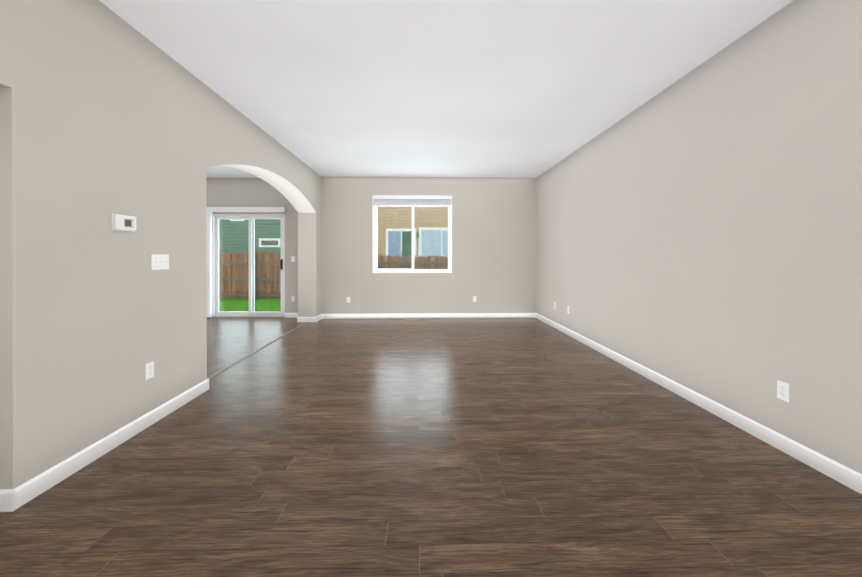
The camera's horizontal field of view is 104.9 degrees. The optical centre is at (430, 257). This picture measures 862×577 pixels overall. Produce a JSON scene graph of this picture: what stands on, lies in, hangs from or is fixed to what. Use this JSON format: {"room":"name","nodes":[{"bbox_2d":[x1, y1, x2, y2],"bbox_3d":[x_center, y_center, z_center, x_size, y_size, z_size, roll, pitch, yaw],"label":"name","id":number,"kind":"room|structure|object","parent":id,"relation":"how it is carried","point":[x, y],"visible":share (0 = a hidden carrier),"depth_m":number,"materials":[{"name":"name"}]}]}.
{"room":"empty living room","nodes":[
{"label":"empty living room","id":0,"kind":"room"},
{"bbox_2d":[0,0,321,489],"bbox_3d":[-2.158,-0.173,1.921,0.330,2.740,9.194,0,0,-1],"label":"wall","id":1,"kind":"structure","parent":0,"point":[106,112],"depth_m":2.00,"materials":[{"name":"beige paint"}]},
{"bbox_2d":[0,490,3,511],"bbox_3d":[-2.154,1.150,1.561,0.300,0.095,0.014,0,0,-1],"label":"baseboard","id":2,"kind":"structure","parent":1,"relation":"attached to","point":[1,491],"depth_m":1.56,"materials":[{"name":"white wood"}]},
{"bbox_2d":[4,379,208,511],"bbox_3d":[-1.996,1.149,2.278,0.014,0.095,1.440,0,0,-1],"label":"baseboard","id":3,"kind":"structure","parent":1,"relation":"attached to","point":[11,500],"depth_m":1.92,"materials":[{"name":"white wood"}]},
{"bbox_2d":[112,213,135,231],"bbox_3d":[-1.984,-0.223,2.149,0.030,0.104,0.156,0,0,-1],"label":"thermostat","id":4,"kind":"object","parent":1,"relation":"attached to","point":[120,222],"visible":0.98,"depth_m":2.12,"materials":[{"name":"white plastic"}]},
{"bbox_2d":[145,361,153,379],"bbox_3d":[-2.000,0.806,2.357,0.009,0.114,0.070,0,0,-1],"label":"electrical outlet","id":5,"kind":"object","parent":1,"relation":"attached to","point":[149,370],"visible":1,"depth_m":2.35,"materials":[{"name":"white plastic"}]},
{"bbox_2d":[151,254,168,269],"bbox_3d":[-1.998,0.036,2.453,0.018,0.114,0.162,0,0,-1],"label":"light switch","id":6,"kind":"object","parent":1,"relation":"attached to","point":[159,261],"visible":1,"depth_m":2.44,"materials":[{"name":"white plastic"}]},
{"bbox_2d":[296,317,319,321],"bbox_3d":[-2.254,1.139,6.050,0.334,0.095,0.014,0,0,-1],"label":"baseboard","id":7,"kind":"structure","parent":1,"relation":"attached to","point":[299,319],"depth_m":6.04,"materials":[{"name":"white wood"}]},
{"bbox_2d":[206,177,297,317],"bbox_3d":[-4.915,-0.184,6.528,5.602,2.740,0.160,0,0,-1],"label":"wall","id":8,"kind":"structure","parent":0,"point":[240,192],"depth_m":6.49,"materials":[{"name":"beige paint"}]},
{"bbox_2d":[206,207,285,316],"bbox_3d":[-3.698,0.094,6.427,1.719,2.123,0.103,0,0,-1],"label":"vertical blind","id":9,"kind":"object","parent":8,"relation":"attached to","point":[209,210],"visible":0.52,"depth_m":6.38,"materials":[{"name":"white plastic"}]},
{"bbox_2d":[211,214,284,317],"bbox_3d":[-3.595,0.166,6.551,1.443,2.040,0.163,0,0,-1],"label":"sliding door","id":10,"kind":"structure","parent":8,"relation":"attached to","point":[217,313],"depth_m":6.55,"materials":[{"name":"white plastic"}]},
{"bbox_2d":[285,313,295,316],"bbox_3d":[-2.667,1.138,6.502,0.409,0.095,0.014,0,0,-1],"label":"baseboard","id":11,"kind":"structure","parent":8,"relation":"attached to","point":[286,314],"depth_m":6.49,"materials":[{"name":"white wood"}]},
{"bbox_2d":[321,176,535,313],"bbox_3d":[-0.025,-0.184,6.515,4.173,2.740,0.160,0,0,-1],"label":"wall","id":12,"kind":"structure","parent":0,"point":[493,245],"depth_m":6.45,"materials":[{"name":"beige paint"}]},
{"bbox_2d":[374,206,450,271],"bbox_3d":[-0.365,-0.446,6.541,1.515,1.482,0.078,0,0,-1],"label":"sliding window","id":13,"kind":"structure","parent":12,"relation":"in","point":[376,256],"depth_m":6.52,"materials":[{"name":"white plastic"}]},
{"bbox_2d":[372,195,452,277],"bbox_3d":[-0.356,-0.396,6.453,1.553,1.603,0.082,0,0,-1],"label":"window blind","id":14,"kind":"object","parent":13,"relation":"attached to","point":[411,200],"visible":0.94,"depth_m":6.43,"materials":[{"name":"white plastic"}]},
{"bbox_2d":[320,313,535,319],"bbox_3d":[-0.035,1.138,6.431,4.150,0.095,0.014,0,0,-1],"label":"baseboard","id":15,"kind":"structure","parent":12,"relation":"attached to","point":[383,315],"depth_m":6.42,"materials":[{"name":"white wood"}]},
{"bbox_2d":[0,317,861,576],"bbox_3d":[-2.606,1.272,1.838,9.975,0.150,9.444,0,0,-1],"label":"floor","id":16,"kind":"structure","parent":0,"point":[472,447],"depth_m":1.78,"materials":[{"name":"laminate"}]},
{"bbox_2d":[207,322,307,378],"bbox_3d":[-2.226,1.186,4.518,0.048,0.009,3.078,0,0,-1],"label":"trim","id":17,"kind":"structure","parent":16,"relation":"on","point":[234,363],"depth_m":4.04,"materials":[{"name":"brown wood"}]},
{"bbox_2d":[401,319,418,320],"bbox_3d":[-0.398,1.183,6.223,0.328,0.006,0.110,0,0,-1],"label":"floor vent","id":18,"kind":"object","parent":16,"relation":"in","point":[409,319],"visible":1,"depth_m":6.22,"materials":[{"name":"beige"}]},
{"bbox_2d":[99,0,792,177],"bbox_3d":[-2.607,-1.618,1.886,9.975,0.150,9.554,0,0,-1],"label":"ceiling","id":19,"kind":"structure","parent":0,"point":[446,88],"depth_m":2.70,"materials":[{"name":"white paint"}]},
{"bbox_2d":[536,0,861,473],"bbox_3d":[2.281,-0.173,1.946,0.200,2.740,9.414,0,0,-1],"label":"wall","id":20,"kind":"structure","parent":0,"point":[699,229],"depth_m":2.31,"materials":[{"name":"beige paint"}]},
{"bbox_2d":[536,313,861,493],"bbox_3d":[2.173,1.149,1.967,0.014,0.095,9.054,0,0,-1],"label":"baseboard","id":21,"kind":"structure","parent":20,"relation":"attached to","point":[848,477],"depth_m":2.29,"materials":[{"name":"white wood"}]},
{"bbox_2d":[777,380,789,402],"bbox_3d":[2.174,0.827,2.045,0.009,0.114,0.070,0,0,-1],"label":"electrical outlet","id":22,"kind":"object","parent":20,"relation":"attached to","point":[783,390],"visible":1,"depth_m":2.04,"materials":[{"name":"white plastic"}]},
{"label":"outside","id":23,"kind":"structure","parent":0,"visible":0},
{"bbox_2d":[219,299,280,311],"bbox_3d":[-5.450,1.465,23.227,70.000,0.200,33.246,0,0,-1],"label":"ground","id":24,"kind":"structure","parent":23,"point":[234,305],"depth_m":9.58,"materials":[{"name":"green plant"}]},
{"bbox_2d":[219,219,280,254],"bbox_3d":[-14.159,-2.486,19.598,16.400,7.720,8.030,0,0,-1],"label":"house","id":25,"kind":"structure","parent":24,"relation":"on","point":[231,244],"depth_m":15.75,"materials":[{"name":"green"}]},
{"bbox_2d":[219,249,447,299],"bbox_3d":[-4.611,0.563,10.810,27.032,1.665,0.150,0,0,-1],"label":"fence","id":26,"kind":"object","parent":24,"relation":"on","point":[274,268],"depth_m":10.83,"materials":[{"name":"brown wood"}]},
{"bbox_2d":[378,206,447,268],"bbox_3d":[1.364,-2.484,18.943,12.600,7.720,8.145,0,0,-1],"label":"house","id":27,"kind":"structure","parent":24,"relation":"on","point":[403,236],"depth_m":14.95,"materials":[{"name":"beige"}]}
]}

